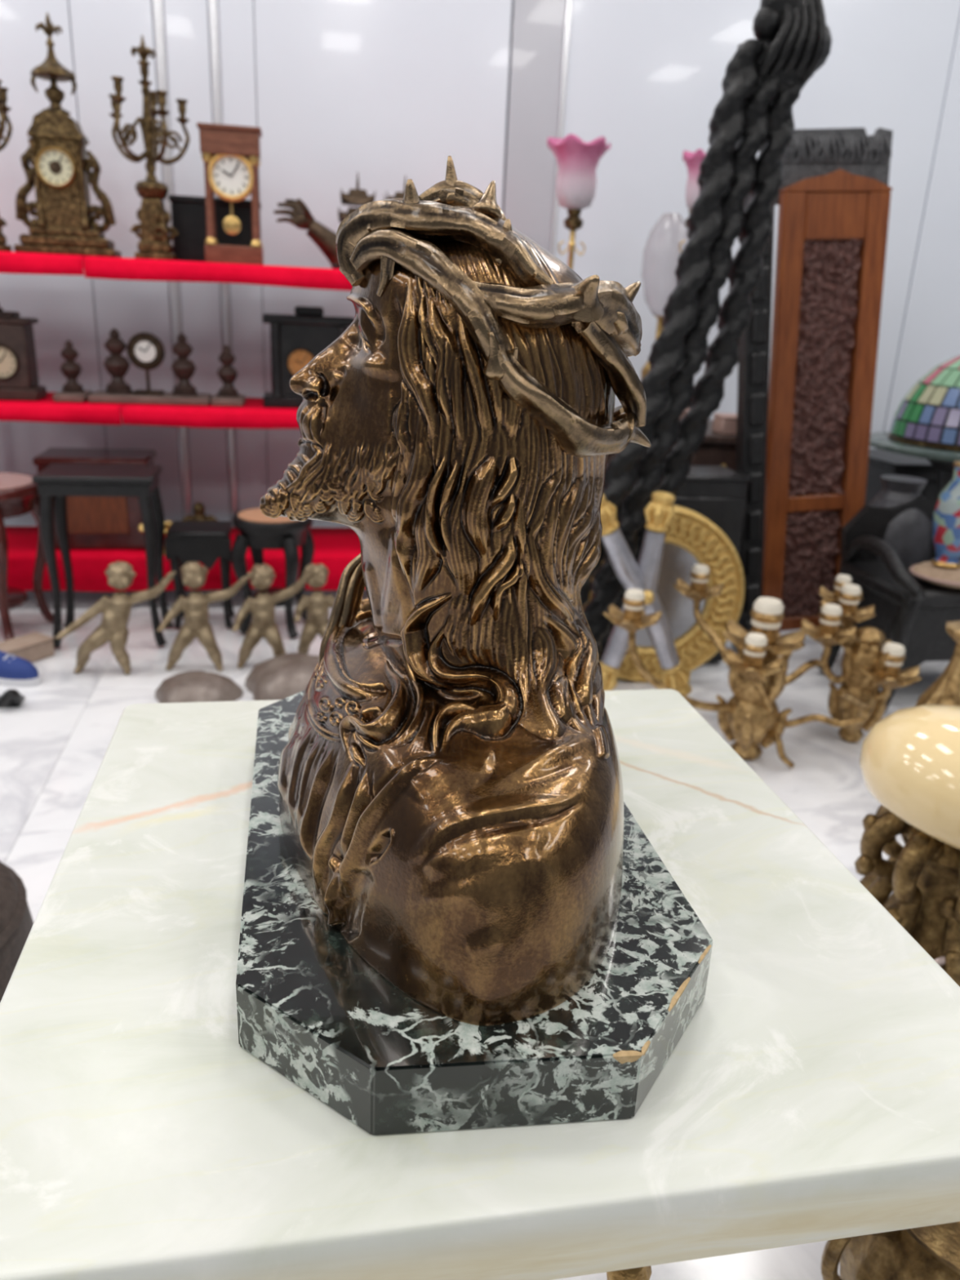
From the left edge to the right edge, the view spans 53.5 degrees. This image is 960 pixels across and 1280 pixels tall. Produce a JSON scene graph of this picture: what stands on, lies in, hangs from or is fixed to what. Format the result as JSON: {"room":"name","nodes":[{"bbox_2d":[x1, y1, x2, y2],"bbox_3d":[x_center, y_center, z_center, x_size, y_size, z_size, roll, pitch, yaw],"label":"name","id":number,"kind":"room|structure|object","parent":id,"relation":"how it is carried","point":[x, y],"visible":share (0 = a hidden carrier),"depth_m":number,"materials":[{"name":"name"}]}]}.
{"room":"antique shop","nodes":[
{"label":"antique shop","id":0,"kind":"room"},
{"bbox_2d":[0,589,949,1279],"bbox_3d":[0.327,0.673,1.604,9.000,0.110,6.600,-1,20,-10],"label":"floor","id":1,"kind":"structure","parent":0,"point":[54,745],"depth_m":2.52,"materials":[{"name":"white tile"}]},
{"bbox_2d":[0,688,25,707],"bbox_3d":[-1.294,0.152,2.597,0.091,0.065,0.096,-1,20,-10],"label":"iron hook","id":2,"kind":"object","parent":1,"relation":"on","point":[11,698],"visible":1,"depth_m":2.56,"materials":[{"name":"black paint"}]},
{"bbox_2d":[0,861,33,1002],"bbox_3d":[-0.884,0.480,1.395,0.430,0.285,0.430,-1,20,-10],"label":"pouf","id":3,"kind":"object","parent":1,"relation":"on","point":[16,922],"visible":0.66,"depth_m":1.40,"materials":[{"name":"grey"}]},
{"bbox_2d":[0,650,42,687],"bbox_3d":[-1.379,0.071,2.765,0.225,0.095,0.086,7,20,13],"label":"shoe","id":4,"kind":"object","parent":1,"relation":"on","point":[15,671],"visible":1,"depth_m":2.73,"materials":[{"name":"blue rubber"}]},
{"bbox_2d":[0,471,53,640],"bbox_3d":[-1.585,-0.261,3.063,0.380,0.507,0.380,-1,20,-10],"label":"stool","id":5,"kind":"object","parent":1,"relation":"on","point":[19,495],"visible":0.81,"depth_m":3.00,"materials":[{"name":"red wood"}]},
{"bbox_2d":[0,631,54,662],"bbox_3d":[-1.408,0.034,2.918,0.094,0.060,0.177,13,22,27],"label":"shoe box","id":6,"kind":"object","parent":1,"relation":"on","point":[34,646],"visible":0.76,"depth_m":2.92,"materials":[{"name":"cardboard"}]},
{"bbox_2d":[31,463,173,648],"bbox_3d":[-1.194,-0.268,3.048,0.353,0.550,0.240,-1,20,-10],"label":"side table","id":7,"kind":"object","parent":1,"relation":"on","point":[55,482],"visible":0.92,"depth_m":2.95,"materials":[{"name":"black wood"}]},
{"bbox_2d":[54,560,177,675],"bbox_3d":[-1.073,-0.067,2.826,0.353,0.343,0.094,-3,20,-16],"label":"putto","id":8,"kind":"object","parent":1,"relation":"on","point":[116,610],"visible":1,"depth_m":2.80,"materials":[{"name":"brown metal"}]},
{"bbox_2d":[155,670,243,702],"bbox_3d":[-0.813,0.136,2.690,0.230,0.075,0.234,9,20,16],"label":"bowl","id":9,"kind":"object","parent":1,"relation":"on","point":[192,686],"visible":0.85,"depth_m":2.66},
{"bbox_2d":[164,520,235,628],"bbox_3d":[-0.951,-0.223,3.262,0.210,0.340,0.180,-1,20,-10],"label":"table","id":10,"kind":"object","parent":1,"relation":"on","point":[204,542],"visible":0.8,"depth_m":3.16,"materials":[{"name":"black wood"}]},
{"bbox_2d":[155,561,250,671],"bbox_3d":[-0.837,-0.072,2.879,0.277,0.338,0.099,-4,21,-18],"label":"putto","id":11,"kind":"object","parent":1,"relation":"on","point":[195,607],"visible":1,"depth_m":2.86,"materials":[{"name":"brown metal"}]},
{"bbox_2d":[231,507,314,639],"bbox_3d":[-0.700,-0.230,3.242,0.262,0.405,0.262,1,20,-4],"label":"stool","id":12,"kind":"object","parent":1,"relation":"on","point":[259,532],"visible":0.77,"depth_m":3.12,"materials":[{"name":"black wood"}]},
{"bbox_2d":[231,564,315,668],"bbox_3d":[-0.638,-0.073,2.919,0.256,0.331,0.100,-5,21,-20],"label":"putto","id":13,"kind":"object","parent":1,"relation":"on","point":[262,606],"visible":0.93,"depth_m":2.90,"materials":[{"name":"brown metal"}]},
{"bbox_2d":[244,653,319,700],"bbox_3d":[-0.546,0.102,2.783,0.300,0.100,0.305,9,20,16],"label":"bowl","id":14,"kind":"object","parent":1,"relation":"on","point":[282,677],"visible":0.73,"depth_m":2.71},
{"bbox_2d":[293,563,334,653],"bbox_3d":[-0.503,-0.076,2.959,0.148,0.322,0.124,-1,20,-10],"label":"putto","id":15,"kind":"object","parent":1,"relation":"on","point":[317,604],"visible":0.77,"depth_m":2.95,"materials":[{"name":"brown metal"}]},
{"bbox_2d":[0,688,959,1279],"bbox_3d":[-0.030,0.489,0.851,0.593,0.693,0.620,-1,20,-10],"label":"table","id":16,"kind":"object","parent":1,"relation":"on","point":[811,1092],"visible":0.69,"depth_m":0.51,"materials":[{"name":"white stone"}]},
{"bbox_2d":[235,155,712,1135],"bbox_3d":[-0.020,-0.064,0.651,0.283,0.484,0.532,-1,20,-10],"label":"bronze bust","id":17,"kind":"object","parent":16,"relation":"on","point":[456,913],"visible":1,"depth_m":0.55,"materials":[{"name":"brown metal"}]},
{"bbox_2d":[599,491,692,696],"bbox_3d":[0.426,-0.106,2.520,0.355,0.573,0.094,-1,20,-10],"label":"crossed table legs","id":18,"kind":"object","parent":1,"relation":"on","point":[643,575],"visible":0.73,"depth_m":2.48,"materials":[{"name":"metal"}]},
{"bbox_2d":[582,505,744,682],"bbox_3d":[0.524,-0.137,2.905,0.561,0.561,0.058,2,20,-3],"label":"frame","id":19,"kind":"object","parent":1,"relation":"on","point":[691,540],"visible":0.39,"depth_m":2.90,"materials":[{"name":"gold metal"}]},
{"bbox_2d":[635,542,706,648],"bbox_3d":[0.524,-0.138,2.907,0.350,0.350,0.010,2,20,-3],"label":"mirror glass","id":20,"kind":"object","parent":19,"relation":"attached to","point":[677,561],"depth_m":2.91,"materials":[{"name":"grey"}]},
{"bbox_2d":[606,419,736,471],"bbox_3d":[0.573,-0.474,3.666,0.828,0.696,0.500,-1,20,-10],"label":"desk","id":21,"kind":"object","parent":1,"relation":"on","point":[717,449],"visible":0.1,"depth_m":3.41,"materials":[{"name":"brown wood"}]},
{"bbox_2d":[546,133,611,270],"bbox_3d":[0.307,-1.215,3.292,0.218,0.925,0.202,-1,20,-10],"label":"oil lamp","id":22,"kind":"object","parent":21,"relation":"on","point":[578,160],"visible":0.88,"depth_m":3.13,"materials":[{"name":"pink glass"}]},
{"bbox_2d":[640,213,688,380],"bbox_3d":[0.677,-1.194,3.564,0.176,0.737,0.176,-1,20,-10],"label":"globe lamp","id":23,"kind":"object","parent":21,"relation":"on","point":[661,252],"visible":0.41,"depth_m":3.43,"materials":[{"name":"white glass"}]},
{"bbox_2d":[679,407,688,420],"bbox_3d":[0.721,-0.786,3.397,0.089,0.085,0.095,-1,20,-10],"label":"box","id":24,"kind":"object","parent":21,"relation":"on","point":[685,411],"visible":0.07,"depth_m":3.35,"materials":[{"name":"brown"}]},
{"bbox_2d":[679,148,705,253],"bbox_3d":[0.734,-1.223,3.381,0.135,0.919,0.126,-1,20,-10],"label":"oil lamp","id":25,"kind":"object","parent":21,"relation":"on","point":[692,161],"visible":0.34,"depth_m":3.23,"materials":[{"name":"pink glass"}]},
{"bbox_2d":[711,413,737,434],"bbox_3d":[0.915,-0.780,3.436,0.126,0.065,0.095,-1,20,-10],"label":"box","id":26,"kind":"object","parent":21,"relation":"on","point":[723,423],"visible":0.57,"depth_m":3.40,"materials":[{"name":"brown"}]},
{"bbox_2d":[606,463,750,662],"bbox_3d":[0.562,-0.242,3.099,0.510,0.618,0.232,-1,20,-10],"label":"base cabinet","id":27,"kind":"object","parent":1,"relation":"on","point":[717,493],"visible":0.1,"depth_m":2.96,"materials":[{"name":"black paint"}]},
{"bbox_2d":[580,0,831,661],"bbox_3d":[0.455,-0.714,2.505,0.689,1.889,0.264,-4,21,-18],"label":"sculpture","id":28,"kind":"object","parent":1,"relation":"on","point":[766,74],"visible":0.73,"depth_m":2.38,"materials":[{"name":"black metal"}]},
{"bbox_2d":[603,564,862,768],"bbox_3d":[0.647,0.099,2.419,0.594,0.457,0.464,16,23,32],"label":"candelabra","id":29,"kind":"object","parent":1,"relation":"on","point":[751,717],"visible":0.99,"depth_m":2.41,"materials":[{"name":"gold metal"}]},
{"bbox_2d":[750,596,784,644],"bbox_3d":[0.717,-0.045,2.383,0.083,0.114,0.081,-1,20,-10],"label":"candle","id":30,"kind":"object","parent":29,"relation":"on","point":[767,615],"depth_m":2.35,"materials":[{"name":"beige wax"}]},
{"bbox_2d":[731,193,774,649],"bbox_3d":[0.879,-0.682,3.073,0.256,1.501,0.090,6,20,10],"label":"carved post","id":31,"kind":"object","parent":1,"relation":"on","point":[753,363],"visible":0.69,"depth_m":3.04,"materials":[{"name":"black wood"}]},
{"bbox_2d":[761,127,893,633],"bbox_3d":[1.134,-0.807,3.188,0.479,1.654,0.166,-1,20,-11],"label":"screen","id":32,"kind":"object","parent":1,"relation":"on","point":[833,198],"visible":0.97,"depth_m":3.13,"materials":[{"name":"orange wood"}]},
{"bbox_2d":[800,574,922,742],"bbox_3d":[1.034,0.072,2.590,0.320,0.428,0.342,14,22,28],"label":"candelabra","id":33,"kind":"object","parent":1,"relation":"on","point":[867,665],"visible":0.98,"depth_m":2.54,"materials":[{"name":"gold metal"}]},
{"bbox_2d":[817,495,959,711],"bbox_3d":[1.418,-0.107,2.913,0.584,0.589,0.437,-1,20,-10],"label":"armchair","id":34,"kind":"object","parent":1,"relation":"on","point":[912,612],"visible":0.56,"depth_m":2.81,"materials":[{"name":"black leather"}]},
{"bbox_2d":[909,561,959,588],"bbox_3d":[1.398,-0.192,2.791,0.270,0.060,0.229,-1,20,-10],"label":"table","id":35,"kind":"object","parent":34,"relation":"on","point":[927,571],"visible":0.75,"depth_m":2.73,"materials":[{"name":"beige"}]},
{"bbox_2d":[931,461,959,568],"bbox_3d":[1.365,-0.358,2.724,0.124,0.295,0.124,-1,20,-10],"label":"vase","id":36,"kind":"object","parent":35,"relation":"on","point":[946,514],"visible":1,"depth_m":2.70,"materials":[{"name":"ceramic"}]},
{"bbox_2d":[820,1221,959,1279],"bbox_3d":[0.501,0.683,0.992,0.258,0.297,0.257,15,23,31],"label":"table base","id":37,"kind":"object","parent":1,"relation":"on","point":[932,1252],"visible":0.31,"depth_m":0.92,"materials":[{"name":"gold metal"}]},
{"bbox_2d":[868,475,932,564],"bbox_3d":[1.341,-0.219,3.148,0.250,0.631,0.249,-1,20,-10],"label":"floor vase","id":38,"kind":"object","parent":1,"relation":"on","point":[909,533],"visible":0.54,"depth_m":3.00,"materials":[{"name":"grey ceramic"}]},
{"bbox_2d":[864,448,937,505],"bbox_3d":[1.875,-0.500,4.083,0.600,0.565,0.450,-1,20,-10],"label":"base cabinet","id":39,"kind":"object","parent":1,"relation":"on","point":[881,462],"visible":0.09,"depth_m":3.83,"materials":[{"name":"paint"}]},
{"bbox_2d":[854,703,959,986],"bbox_3d":[0.658,0.383,1.367,0.280,0.624,0.286,-1,20,-10],"label":"table lamp","id":40,"kind":"object","parent":1,"relation":"on","point":[909,759],"visible":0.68,"depth_m":1.27,"materials":[{"name":"beige glass"}]},
{"bbox_2d":[869,431,959,500],"bbox_3d":[1.828,-0.411,3.679,0.767,0.681,0.767,-1,20,-10],"label":"pedestal table","id":41,"kind":"object","parent":1,"relation":"on","point":[943,460],"visible":0.23,"depth_m":3.48,"materials":[{"name":"green stone"}]},
{"bbox_2d":[887,355,959,452],"bbox_3d":[1.854,-0.956,3.486,0.595,0.477,0.595,-1,20,-10],"label":"glass lamp","id":42,"kind":"object","parent":41,"relation":"on","point":[928,415],"visible":1,"depth_m":3.41,"materials":[{"name":"multicoloured glass"}]},
{"bbox_2d":[915,620,959,706],"bbox_3d":[1.065,0.197,2.166,0.177,0.478,0.172,-1,20,-10],"label":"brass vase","id":43,"kind":"object","parent":1,"relation":"on","point":[945,690],"visible":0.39,"depth_m":2.11,"materials":[{"name":"gold metal"}]},
{"bbox_3d":[-1.045,-0.757,3.536,2.350,1.170,0.440,-1,20,-10],"label":"shelving unit","id":44,"kind":"object","parent":1,"relation":"on","visible":0},
{"bbox_2d":[0,251,84,275],"bbox_3d":[-1.741,-1.267,3.184,0.873,0.066,0.484,-1,20,-10],"label":"cloth","id":45,"kind":"object","parent":44,"relation":"on","point":[11,262],"visible":0.91,"depth_m":3.02,"materials":[{"name":"red fabric"}]},
{"bbox_2d":[0,80,12,251],"bbox_3d":[-1.627,-1.609,3.060,0.257,0.670,0.249,-13,25,-37],"label":"candelabrum","id":46,"kind":"object","parent":45,"relation":"on","point":[4,108],"visible":0.99,"depth_m":3.12,"materials":[{"name":"brown metal"}]},
{"bbox_2d":[0,80,4,106],"bbox_3d":[-1.512,-1.711,2.977,0.044,0.072,0.043,-13,25,-37],"label":"candle cup","id":47,"kind":"object","parent":46,"relation":"on","point":[2,102],"depth_m":2.98,"materials":[{"name":"brown metal"}]},
{"bbox_2d":[0,86,11,112],"bbox_3d":[-1.550,-1.755,3.095,0.044,0.072,0.043,-13,25,-37],"label":"candle cup","id":48,"kind":"object","parent":46,"relation":"on","point":[3,95],"depth_m":3.09,"materials":[{"name":"brown metal"}]},
{"bbox_2d":[13,12,121,257],"bbox_3d":[-1.368,-1.627,3.091,0.315,0.710,0.147,-1,20,-10],"label":"mantel clock","id":49,"kind":"object","parent":45,"relation":"on","point":[60,174],"visible":0.99,"depth_m":3.10,"materials":[{"name":"brown metal"}]},
{"bbox_2d":[0,391,124,425],"bbox_3d":[-1.723,-0.827,3.348,0.952,0.061,0.483,-1,20,-10],"label":"cloth","id":50,"kind":"object","parent":44,"relation":"on","point":[44,410],"visible":0.66,"depth_m":3.19,"materials":[{"name":"red fabric"}]},
{"bbox_2d":[0,306,47,400],"bbox_3d":[-1.635,-0.988,3.240,0.240,0.322,0.144,-1,20,-10],"label":"mantel clock","id":51,"kind":"object","parent":50,"relation":"on","point":[19,375],"visible":1,"depth_m":3.22,"materials":[{"name":"brown wood"}]},
{"bbox_2d":[53,390,93,402],"bbox_3d":[-1.423,-0.854,3.332,0.101,0.028,0.170,-1,20,-10],"label":"wooden stand","id":52,"kind":"object","parent":50,"relation":"on","point":[60,397],"visible":0.75,"depth_m":3.26,"materials":[{"name":"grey wood"}]},
{"bbox_2d":[60,339,84,392],"bbox_3d":[-1.418,-0.949,3.298,0.072,0.173,0.072,-1,20,-10],"label":"finial","id":53,"kind":"object","parent":52,"relation":"on","point":[70,369],"visible":1,"depth_m":3.28,"materials":[{"name":"brown wood"}]},
{"bbox_2d":[4,526,365,591],"bbox_3d":[-1.060,-0.319,3.658,2.350,0.131,0.484,-1,20,-10],"label":"cloth","id":54,"kind":"object","parent":44,"relation":"on","point":[335,548],"visible":0.23,"depth_m":3.44,"materials":[{"name":"red fabric"}]},
{"bbox_2d":[32,447,156,549],"bbox_3d":[-1.388,-0.517,3.482,0.380,0.330,0.240,-1,20,-10],"label":"wooden chest","id":55,"kind":"object","parent":54,"relation":"on","point":[94,522],"visible":0.58,"depth_m":3.40,"materials":[{"name":"red wood"}]},
{"bbox_2d":[137,520,172,555],"bbox_3d":[-1.151,-0.393,3.414,0.111,0.163,0.106,13,22,27],"label":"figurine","id":56,"kind":"object","parent":54,"relation":"on","point":[167,523],"visible":0.13,"depth_m":3.41,"materials":[{"name":"gold metal"}]},
{"bbox_2d":[181,502,217,520],"bbox_3d":[-1.030,-0.420,3.493,0.106,0.172,0.111,18,24,36],"label":"figurine","id":57,"kind":"object","parent":54,"relation":"on","point":[199,514],"visible":0.39,"depth_m":3.47,"materials":[{"name":"brown metal"}]},
{"bbox_2d":[121,397,299,428],"bbox_3d":[-0.567,-0.846,3.561,1.397,0.064,0.484,-1,20,-10],"label":"cloth","id":58,"kind":"object","parent":44,"relation":"on","point":[253,414],"visible":0.3,"depth_m":3.28,"materials":[{"name":"red fabric"}]},
{"bbox_2d":[87,390,213,405],"bbox_3d":[-1.164,-0.859,3.379,0.404,0.028,0.170,-1,20,-10],"label":"wooden stand","id":59,"kind":"object","parent":58,"relation":"on","point":[99,396],"visible":0.88,"depth_m":3.31,"materials":[{"name":"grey wood"}]},
{"bbox_2d":[103,328,132,394],"bbox_3d":[-1.267,-0.973,3.318,0.090,0.218,0.090,-1,20,-10],"label":"urn","id":60,"kind":"object","parent":59,"relation":"on","point":[117,366],"visible":1,"depth_m":3.30,"materials":[{"name":"brown wood"}]},
{"bbox_2d":[126,332,164,395],"bbox_3d":[-1.169,-0.970,3.338,0.128,0.209,0.070,-1,20,-10],"label":"clock","id":61,"kind":"object","parent":59,"relation":"on","point":[145,351],"visible":1,"depth_m":3.31,"materials":[{"name":"brown metal"}]},
{"bbox_2d":[170,333,197,395],"bbox_3d":[-1.047,-0.973,3.360,0.087,0.211,0.087,-1,20,-10],"label":"urn","id":62,"kind":"object","parent":59,"relation":"on","point":[183,368],"visible":1,"depth_m":3.34,"materials":[{"name":"brown wood"}]},
{"bbox_2d":[210,393,245,407],"bbox_3d":[-0.905,-0.863,3.427,0.112,0.028,0.170,-1,20,-10],"label":"wooden stand","id":63,"kind":"object","parent":58,"relation":"on","point":[216,401],"visible":0.94,"depth_m":3.35,"materials":[{"name":"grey wood"}]},
{"bbox_2d":[217,344,239,397],"bbox_3d":[-0.901,-0.960,3.393,0.074,0.178,0.074,-1,20,-10],"label":"finial","id":64,"kind":"object","parent":63,"relation":"on","point":[227,374],"visible":1,"depth_m":3.38,"materials":[{"name":"brown wood"}]},
{"bbox_2d":[262,306,354,408],"bbox_3d":[-0.612,-1.016,3.422,0.330,0.345,0.170,-1,20,-10],"label":"mantel clock","id":65,"kind":"object","parent":58,"relation":"on","point":[295,340],"visible":0.67,"depth_m":3.34,"materials":[{"name":"black paint"}]},
{"bbox_2d":[83,255,352,290],"bbox_3d":[-0.584,-1.287,3.397,1.476,0.068,0.484,-1,20,-10],"label":"cloth","id":66,"kind":"object","parent":44,"relation":"on","point":[95,267],"visible":0.63,"depth_m":3.12,"materials":[{"name":"red fabric"}]},
{"bbox_2d":[108,35,190,260],"bbox_3d":[-1.093,-1.618,3.158,0.257,0.670,0.249,-1,20,-10],"label":"candelabrum","id":67,"kind":"object","parent":66,"relation":"on","point":[154,243],"visible":1,"depth_m":3.15,"materials":[{"name":"brown metal"}]},
{"bbox_2d":[108,93,123,119],"bbox_3d":[-1.197,-1.749,3.126,0.044,0.072,0.043,-1,20,-10],"label":"candle cup","id":68,"kind":"object","parent":67,"relation":"on","point":[113,104],"depth_m":3.11,"materials":[{"name":"brown metal"}]},
{"bbox_2d":[111,75,126,102],"bbox_3d":[-1.141,-1.735,3.004,0.044,0.072,0.043,-1,20,-10],"label":"candle cup","id":69,"kind":"object","parent":67,"relation":"on","point":[117,81],"depth_m":2.99,"materials":[{"name":"brown metal"}]},
{"bbox_2d":[137,60,151,86],"bbox_3d":[-1.083,-1.826,3.075,0.044,0.072,0.043,-1,20,-10],"label":"candle cup","id":70,"kind":"object","parent":67,"relation":"on","point":[144,64],"depth_m":3.07,"materials":[{"name":"brown metal"}]},
{"bbox_2d":[149,90,158,115],"bbox_3d":[-1.099,-1.803,3.201,0.044,0.072,0.043,-1,20,-10],"label":"candle cup","id":71,"kind":"object","parent":67,"relation":"on","point":[153,95],"depth_m":3.19,"materials":[{"name":"brown metal"}]},
{"bbox_2d":[155,89,169,116],"bbox_3d":[-1.012,-1.706,3.030,0.044,0.072,0.043,-1,20,-10],"label":"candle cup","id":72,"kind":"object","parent":67,"relation":"on","point":[162,100],"depth_m":3.02,"materials":[{"name":"brown metal"}]},
{"bbox_2d":[175,98,189,124],"bbox_3d":[-0.986,-1.748,3.152,0.044,0.072,0.043,-1,20,-10],"label":"candle cup","id":73,"kind":"object","parent":67,"relation":"on","point":[181,103],"depth_m":3.14,"materials":[{"name":"brown metal"}]},
{"bbox_2d":[168,195,261,262],"bbox_3d":[-0.946,-1.467,3.426,0.312,0.220,0.114,-1,20,-10],"label":"case","id":74,"kind":"object","parent":66,"relation":"on","point":[188,217],"visible":0.58,"depth_m":3.37,"materials":[{"name":"paint"}]},
{"bbox_2d":[195,122,263,265],"bbox_3d":[-0.842,-1.504,3.238,0.205,0.425,0.132,-1,20,-10],"label":"clock","id":75,"kind":"object","parent":66,"relation":"on","point":[231,153],"visible":0.98,"depth_m":3.18,"materials":[{"name":"brown wood"}]},
{"bbox_2d":[273,198,339,268],"bbox_3d":[-0.570,-1.413,3.323,0.290,0.225,0.096,-1,20,-10],"label":"sculpture","id":76,"kind":"object","parent":66,"relation":"on","point":[302,218],"visible":0.73,"depth_m":3.29,"materials":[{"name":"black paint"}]},
{"bbox_2d":[337,172,375,222],"bbox_3d":[-0.445,-1.517,3.461,0.140,0.336,0.119,-1,20,-10],"label":"pagoda","id":77,"kind":"object","parent":66,"relation":"on","point":[355,197],"visible":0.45,"depth_m":3.40,"materials":[{"name":"brown metal"}]},
{"bbox_2d":[383,175,406,199],"bbox_3d":[-0.277,-1.520,3.491,0.167,0.336,0.142,-1,20,-10],"label":"pagoda","id":78,"kind":"object","parent":66,"relation":"on","point":[397,194],"visible":0.18,"depth_m":3.42,"materials":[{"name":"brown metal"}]},
{"bbox_2d":[0,0,959,527],"bbox_3d":[-0.110,-1.861,3.735,9.000,3.300,0.138,-1,20,-10],"label":"wall","id":79,"kind":"structure","parent":0,"point":[384,91],"depth_m":3.67,"materials":[{"name":"grey paint"}]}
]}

